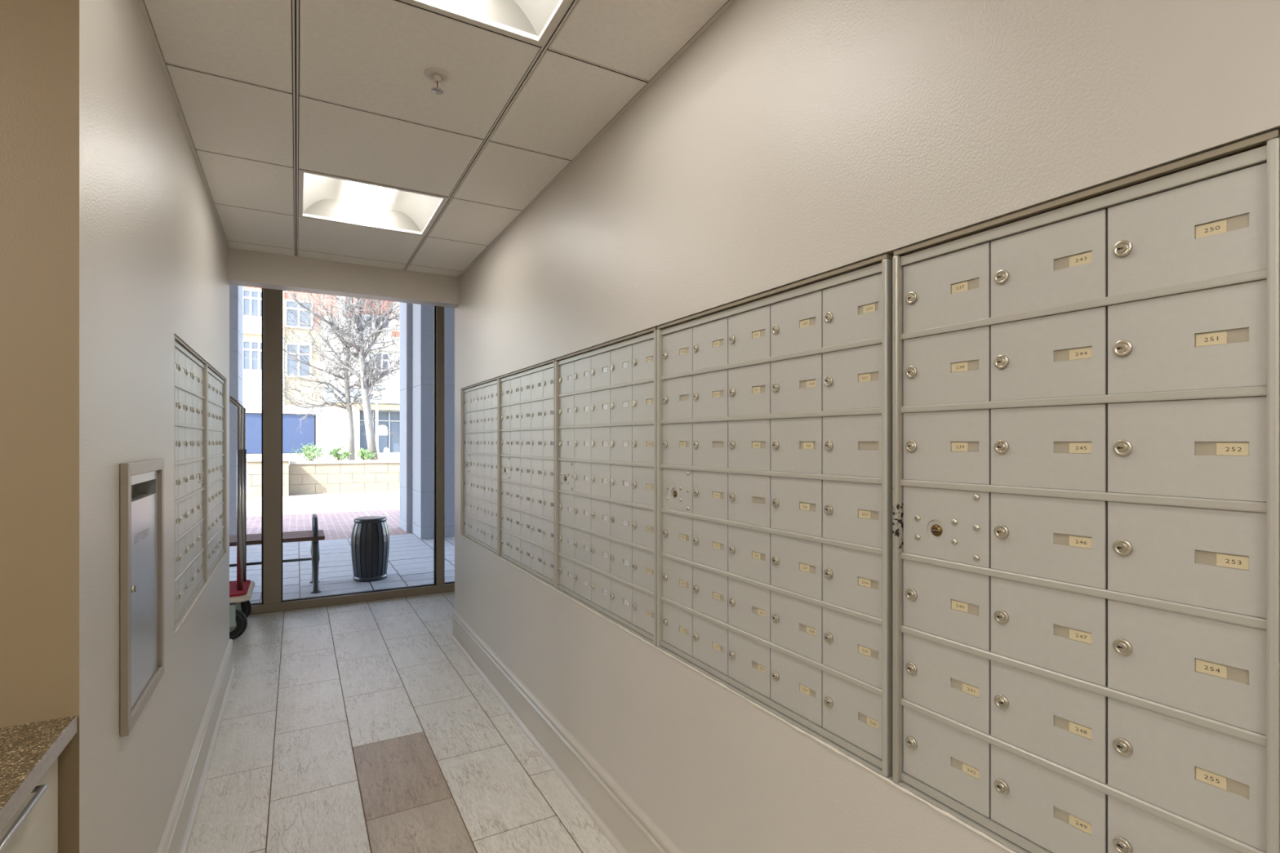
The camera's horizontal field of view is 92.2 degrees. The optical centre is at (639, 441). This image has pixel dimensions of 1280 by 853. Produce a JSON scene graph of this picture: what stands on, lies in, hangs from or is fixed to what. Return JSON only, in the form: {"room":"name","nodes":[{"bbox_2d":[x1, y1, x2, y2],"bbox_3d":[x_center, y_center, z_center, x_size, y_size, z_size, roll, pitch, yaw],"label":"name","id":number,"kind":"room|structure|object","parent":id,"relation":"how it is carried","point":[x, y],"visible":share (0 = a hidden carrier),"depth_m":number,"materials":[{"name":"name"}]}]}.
{"room":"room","nodes":[
{"label":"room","id":0,"kind":"room"},
{"bbox_2d":[0,0,229,852],"bbox_3d":[-3.453,0.069,1.421,3.952,2.583,2.875,0,0,-29],"label":"wall","id":1,"kind":"structure","parent":0,"point":[113,248],"depth_m":1.20,"materials":[{"name":"beige paint"}]},
{"bbox_2d":[120,458,164,737],"bbox_3d":[-1.282,0.357,1.563,0.054,0.615,0.430,0,0,-29],"label":"mail drop box","id":2,"kind":"object","parent":1,"relation":"attached to","point":[141,494],"visible":0.99,"depth_m":1.53,"materials":[{"name":"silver metal"}]},
{"bbox_2d":[174,335,207,631],"bbox_3d":[-1.739,0.139,2.365,0.038,0.976,0.839,0,0,-29],"label":"bank","id":3,"kind":"object","parent":1,"relation":"attached to","point":[190,370],"visible":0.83,"depth_m":2.39,"materials":[{"name":"silver"}]},
{"bbox_2d":[156,639,235,852],"bbox_3d":[-1.714,1.265,2.391,0.030,0.190,2.875,0,0,-29],"label":"baseboard","id":4,"kind":"structure","parent":1,"relation":"attached to","point":[177,833],"depth_m":2.37,"materials":[{"name":"beige paint"}]},
{"bbox_2d":[174,551,226,634],"bbox_3d":[-1.929,0.626,2.746,0.009,0.010,1.705,0,0,-29],"label":"trim","id":5,"kind":"structure","parent":1,"relation":"attached to","point":[207,581],"depth_m":2.44,"materials":[{"name":"silver"}]},
{"bbox_2d":[206,363,226,579],"bbox_3d":[-2.152,0.139,3.105,0.038,0.976,0.839,0,0,-29],"label":"bank","id":6,"kind":"object","parent":1,"relation":"attached to","point":[216,383],"visible":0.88,"depth_m":3.18,"materials":[{"name":"silver"}]},
{"bbox_2d":[226,237,459,307],"bbox_3d":[-2.032,-1.230,3.759,3.605,0.620,0.125,0,0,-29],"label":"beam","id":7,"kind":"structure","parent":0,"point":[245,268],"depth_m":3.79,"materials":[{"name":"beige paint"}]},
{"bbox_2d":[186,591,617,852],"bbox_3d":[-1.903,1.390,0.805,6.260,0.060,8.460,0,0,-29],"label":"floor","id":8,"kind":"structure","parent":0,"point":[361,726],"depth_m":2.69,"materials":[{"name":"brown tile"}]},
{"bbox_2d":[0,757,57,852],"bbox_3d":[-0.361,0.947,-0.727,0.641,0.826,3.882,0,0,-29],"label":"base cabinet","id":9,"kind":"object","parent":8,"relation":"on","point":[33,828],"visible":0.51,"depth_m":1.01,"materials":[{"name":"beige laminate"}]},
{"bbox_2d":[0,715,76,833],"bbox_3d":[-0.365,0.516,-0.729,0.648,0.032,3.883,0,0,-29],"label":"countertop","id":10,"kind":"structure","parent":9,"relation":"on","point":[28,751],"depth_m":0.99,"materials":[{"name":"brown stone"}]},
{"bbox_2d":[229,394,254,639],"bbox_3d":[-3.286,0.472,4.191,1.106,1.776,0.560,0,0,-29],"label":"luggage cart","id":11,"kind":"object","parent":8,"relation":"on","point":[241,590],"visible":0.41,"depth_m":4.33,"materials":[{"name":"red"}]},
{"bbox_2d":[137,0,735,277],"bbox_3d":[-1.853,-1.183,-0.108,5.457,0.161,6.815,0,0,-29],"label":"ceiling","id":12,"kind":"structure","parent":0,"point":[263,92],"depth_m":2.01,"materials":[{"name":"white"}]},
{"bbox_2d":[298,168,448,235],"bbox_3d":[-1.271,-1.152,2.901,0.592,0.107,0.593,0,0,-29],"label":"ceiling light","id":13,"kind":"object","parent":12,"relation":"attached to","point":[322,197],"visible":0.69,"depth_m":2.99,"materials":[{"name":"beige"}]},
{"bbox_2d":[342,180,396,226],"bbox_3d":[-1.271,-1.143,2.901,0.210,0.088,0.537,0,0,-29],"label":"basket","id":14,"kind":"object","parent":13,"relation":"on","point":[363,204],"depth_m":2.90,"materials":[{"name":"white"}]},
{"bbox_2d":[424,66,449,94],"bbox_3d":[-0.610,-1.078,1.852,0.074,0.050,0.074,0,0,-29],"label":"sprinkler","id":15,"kind":"object","parent":12,"relation":"attached to","point":[437,75],"visible":1,"depth_m":1.85,"materials":[{"name":"beige metal"}]},
{"bbox_2d":[400,0,571,46],"bbox_3d":[-0.387,-1.152,1.316,0.592,0.107,0.593,0,0,-29],"label":"ceiling light","id":16,"kind":"object","parent":12,"relation":"attached to","point":[531,21],"visible":1,"depth_m":1.63,"materials":[{"name":"beige"}]},
{"bbox_2d":[423,0,472,8],"bbox_3d":[-0.387,-1.143,1.316,0.210,0.088,0.537,0,0,-29],"label":"basket","id":17,"kind":"object","parent":16,"relation":"on","point":[433,3],"depth_m":1.56,"materials":[{"name":"white"}]},
{"bbox_2d":[454,0,1279,852],"bbox_3d":[0.801,0.069,1.454,0.900,2.583,6.960,0,0,-29],"label":"wall","id":18,"kind":"structure","parent":0,"point":[791,141],"depth_m":1.39,"materials":[{"name":"beige paint"}]},
{"bbox_2d":[462,377,498,555],"bbox_3d":[-0.965,0.139,3.737,0.038,0.976,0.839,0,0,-29],"label":"bank","id":19,"kind":"object","parent":18,"relation":"attached to","point":[479,401],"visible":0.98,"depth_m":3.73,"materials":[{"name":"silver"}]},
{"bbox_2d":[497,359,555,587],"bbox_3d":[-0.553,0.139,2.998,0.038,0.976,0.839,0,0,-29],"label":"bank","id":20,"kind":"object","parent":18,"relation":"attached to","point":[526,397],"visible":0.98,"depth_m":2.97,"materials":[{"name":"silver"}]},
{"bbox_2d":[450,609,682,852],"bbox_3d":[0.394,1.265,1.227,0.030,0.190,6.960,0,0,-29],"label":"baseboard","id":21,"kind":"structure","parent":18,"relation":"attached to","point":[624,824],"depth_m":2.44,"materials":[{"name":"beige paint"}]},
{"bbox_2d":[555,327,657,645],"bbox_3d":[-0.141,0.139,2.259,0.038,0.976,0.839,0,0,-29],"label":"bank","id":22,"kind":"object","parent":18,"relation":"attached to","point":[606,394],"visible":1,"depth_m":2.18,"materials":[{"name":"silver"}]},
{"bbox_2d":[460,534,1017,852],"bbox_3d":[-0.242,0.629,2.400,0.009,0.010,3.924,0,0,-29],"label":"trim","id":23,"kind":"structure","parent":18,"relation":"attached to","point":[940,811],"depth_m":1.28,"materials":[{"name":"silver"}]},
{"bbox_2d":[657,253,893,777],"bbox_3d":[0.271,0.139,1.520,0.038,0.976,0.839,0,0,-29],"label":"bank","id":24,"kind":"object","parent":18,"relation":"attached to","point":[775,406],"visible":1,"depth_m":1.39,"materials":[{"name":"silver"}]},
{"bbox_2d":[892,128,1279,852],"bbox_3d":[0.606,0.139,0.920,0.038,0.976,0.513,0,0,-29],"label":"bank","id":25,"kind":"object","parent":18,"relation":"attached to","point":[1086,384],"visible":1,"depth_m":0.86,"materials":[{"name":"silver"}]},
{"bbox_3d":[-0.921,-0.140,5.360,0.110,3.000,1.540,0,0,-29],"label":"wall","id":26,"kind":"structure","parent":0,"visible":0},
{"bbox_2d":[249,288,454,614],"bbox_3d":[-2.784,-0.140,5.037,3.480,3.000,0.110,0,0,-29],"label":"window","id":27,"kind":"structure","parent":26,"relation":"in","point":[272,601],"depth_m":4.92,"materials":[{"name":"brown metal"}]},
{"label":"outside","id":28,"kind":"structure","parent":0,"visible":0},
{"bbox_2d":[229,533,454,603],"bbox_3d":[-3.778,1.429,6.778,18.000,0.101,3.800,0,0,-29],"label":"paving","id":29,"kind":"structure","parent":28,"point":[411,557],"depth_m":6.75,"materials":[{"name":"grey concrete"}]},
{"bbox_2d":[229,513,324,593],"bbox_3d":[-3.804,1.038,5.413,1.825,0.685,0.559,0,0,-29],"label":"bench","id":30,"kind":"object","parent":29,"relation":"on","point":[316,535],"visible":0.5,"depth_m":5.61,"materials":[{"name":"brown wood"}]},
{"bbox_2d":[351,515,389,582],"bbox_3d":[-2.708,1.074,6.184,0.356,0.612,0.356,0,0,-29],"label":"trash can","id":31,"kind":"object","parent":29,"relation":"on","point":[370,536],"visible":1,"depth_m":6.05,"materials":[{"name":"black metal"}]},
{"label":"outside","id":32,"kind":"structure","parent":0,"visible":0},
{"bbox_2d":[246,452,399,494],"bbox_3d":[-18.167,1.050,34.649,30.000,0.860,41.780,0,0,-29],"label":"terrace","id":33,"kind":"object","parent":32,"point":[392,455],"visible":0.09,"depth_m":23.37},
{"bbox_2d":[242,286,399,453],"bbox_3d":[-14.269,-6.388,32.345,22.462,14.015,13.600,0,0,-29],"label":"building","id":34,"kind":"structure","parent":33,"relation":"on","point":[332,432],"depth_m":31.56,"materials":[{"name":"grey"}]},
{"bbox_2d":[243,291,399,460],"bbox_3d":[-10.107,-2.518,19.735,5.516,6.281,3.962,0,0,-21],"label":"bare tree","id":35,"kind":"object","parent":33,"relation":"on","point":[348,388],"visible":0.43,"depth_m":19.62,"materials":[{"name":"grey plant"}]},
{"bbox_2d":[372,383,382,456],"bbox_3d":[-10.670,-0.886,24.964,0.480,3.012,0.480,0,0,-29],"label":"lamp post","id":36,"kind":"object","parent":33,"relation":"on","point":[376,409],"visible":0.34,"depth_m":24.92,"materials":[{"name":"grey metal"}]},
{"bbox_2d":[383,447,388,457],"bbox_3d":[-9.593,0.430,23.274,0.180,0.380,0.176,0,0,-29],"label":"bollard","id":37,"kind":"object","parent":33,"relation":"on","point":[385,450],"visible":1,"depth_m":23.20,"materials":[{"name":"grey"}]},
{"bbox_3d":[-6.418,0.625,19.320,10.400,0.050,3.000,0,0,-29],"label":"planting bed","id":38,"kind":"object","parent":33,"relation":"on","visible":0},
{"bbox_2d":[290,442,327,460],"bbox_3d":[-8.906,0.314,16.687,0.786,0.588,0.854,0,0,12],"label":"shrub","id":39,"kind":"object","parent":38,"relation":"on","point":[308,451],"visible":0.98,"depth_m":16.57,"materials":[{"name":"green plant"}]},
{"bbox_2d":[248,287,399,459],"bbox_3d":[-8.477,-3.099,18.097,4.807,7.471,5.797,0,0,5],"label":"bare tree","id":40,"kind":"object","parent":38,"relation":"on","point":[366,384],"visible":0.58,"depth_m":17.85,"materials":[{"name":"grey plant"}]},
{"bbox_2d":[327,444,351,460],"bbox_3d":[-8.296,0.337,17.036,0.600,0.539,0.518,0,0,-5],"label":"shrub","id":41,"kind":"object","parent":38,"relation":"on","point":[346,454],"visible":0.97,"depth_m":16.92,"materials":[{"name":"green plant"}]},
{"bbox_2d":[355,448,376,459],"bbox_3d":[-7.729,0.394,17.312,0.537,0.428,0.556,0,0,-29],"label":"shrub","id":42,"kind":"object","parent":38,"relation":"on","point":[364,455],"visible":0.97,"depth_m":17.23,"materials":[{"name":"green plant"}]},
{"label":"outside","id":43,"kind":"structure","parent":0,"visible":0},
{"bbox_2d":[229,490,413,546],"bbox_3d":[-5.913,1.430,12.663,30.000,0.100,8.560,0,0,-29],"label":"brick pavement","id":44,"kind":"structure","parent":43,"point":[336,513],"depth_m":11.96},
{"bbox_2d":[229,284,243,535],"bbox_3d":[-6.529,-1.228,8.325,1.900,5.217,0.900,0,0,-29],"label":"stone pillar","id":45,"kind":"structure","parent":44,"relation":"on","point":[236,292],"depth_m":8.38,"materials":[{"name":"grey stone"}]},
{"bbox_2d":[246,457,289,497],"bbox_3d":[-9.309,0.893,15.418,0.950,0.966,0.440,0,0,-29],"label":"pier","id":46,"kind":"structure","parent":44,"relation":"on","point":[253,465],"depth_m":15.15,"materials":[{"name":"stone"}]},
{"bbox_2d":[288,459,399,494],"bbox_3d":[-4.924,0.949,18.263,9.521,0.863,0.360,0,0,-29],"label":"wall","id":47,"kind":"structure","parent":44,"relation":"on","point":[309,473],"depth_m":16.42,"materials":[{"name":"stone"}]},
{"bbox_2d":[355,502,370,515],"bbox_3d":[-5.648,1.378,12.536,0.040,0.004,3.000,0,0,-29],"label":"band","id":48,"kind":"object","parent":44,"relation":"on","point":[357,503],"visible":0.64,"depth_m":12.50,"materials":[{"name":"paint"}]},
{"bbox_2d":[371,502,390,515],"bbox_3d":[-5.368,1.378,12.692,0.040,0.004,3.000,0,0,-29],"label":"band","id":49,"kind":"object","parent":44,"relation":"on","point":[376,505],"visible":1,"depth_m":12.50,"materials":[{"name":"paint"}]},
{"bbox_2d":[386,501,399,510],"bbox_3d":[-5.089,1.378,12.848,0.040,0.004,3.000,0,0,-29],"label":"band","id":50,"kind":"object","parent":44,"relation":"on","point":[398,508],"visible":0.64,"depth_m":13.07,"materials":[{"name":"paint"}]},
{"bbox_2d":[400,302,454,539],"bbox_3d":[-2.864,-1.228,9.595,1.460,5.217,1.450,0,0,-29],"label":"stone pillar","id":51,"kind":"structure","parent":44,"relation":"on","point":[416,321],"depth_m":8.85,"materials":[{"name":"grey stone"}]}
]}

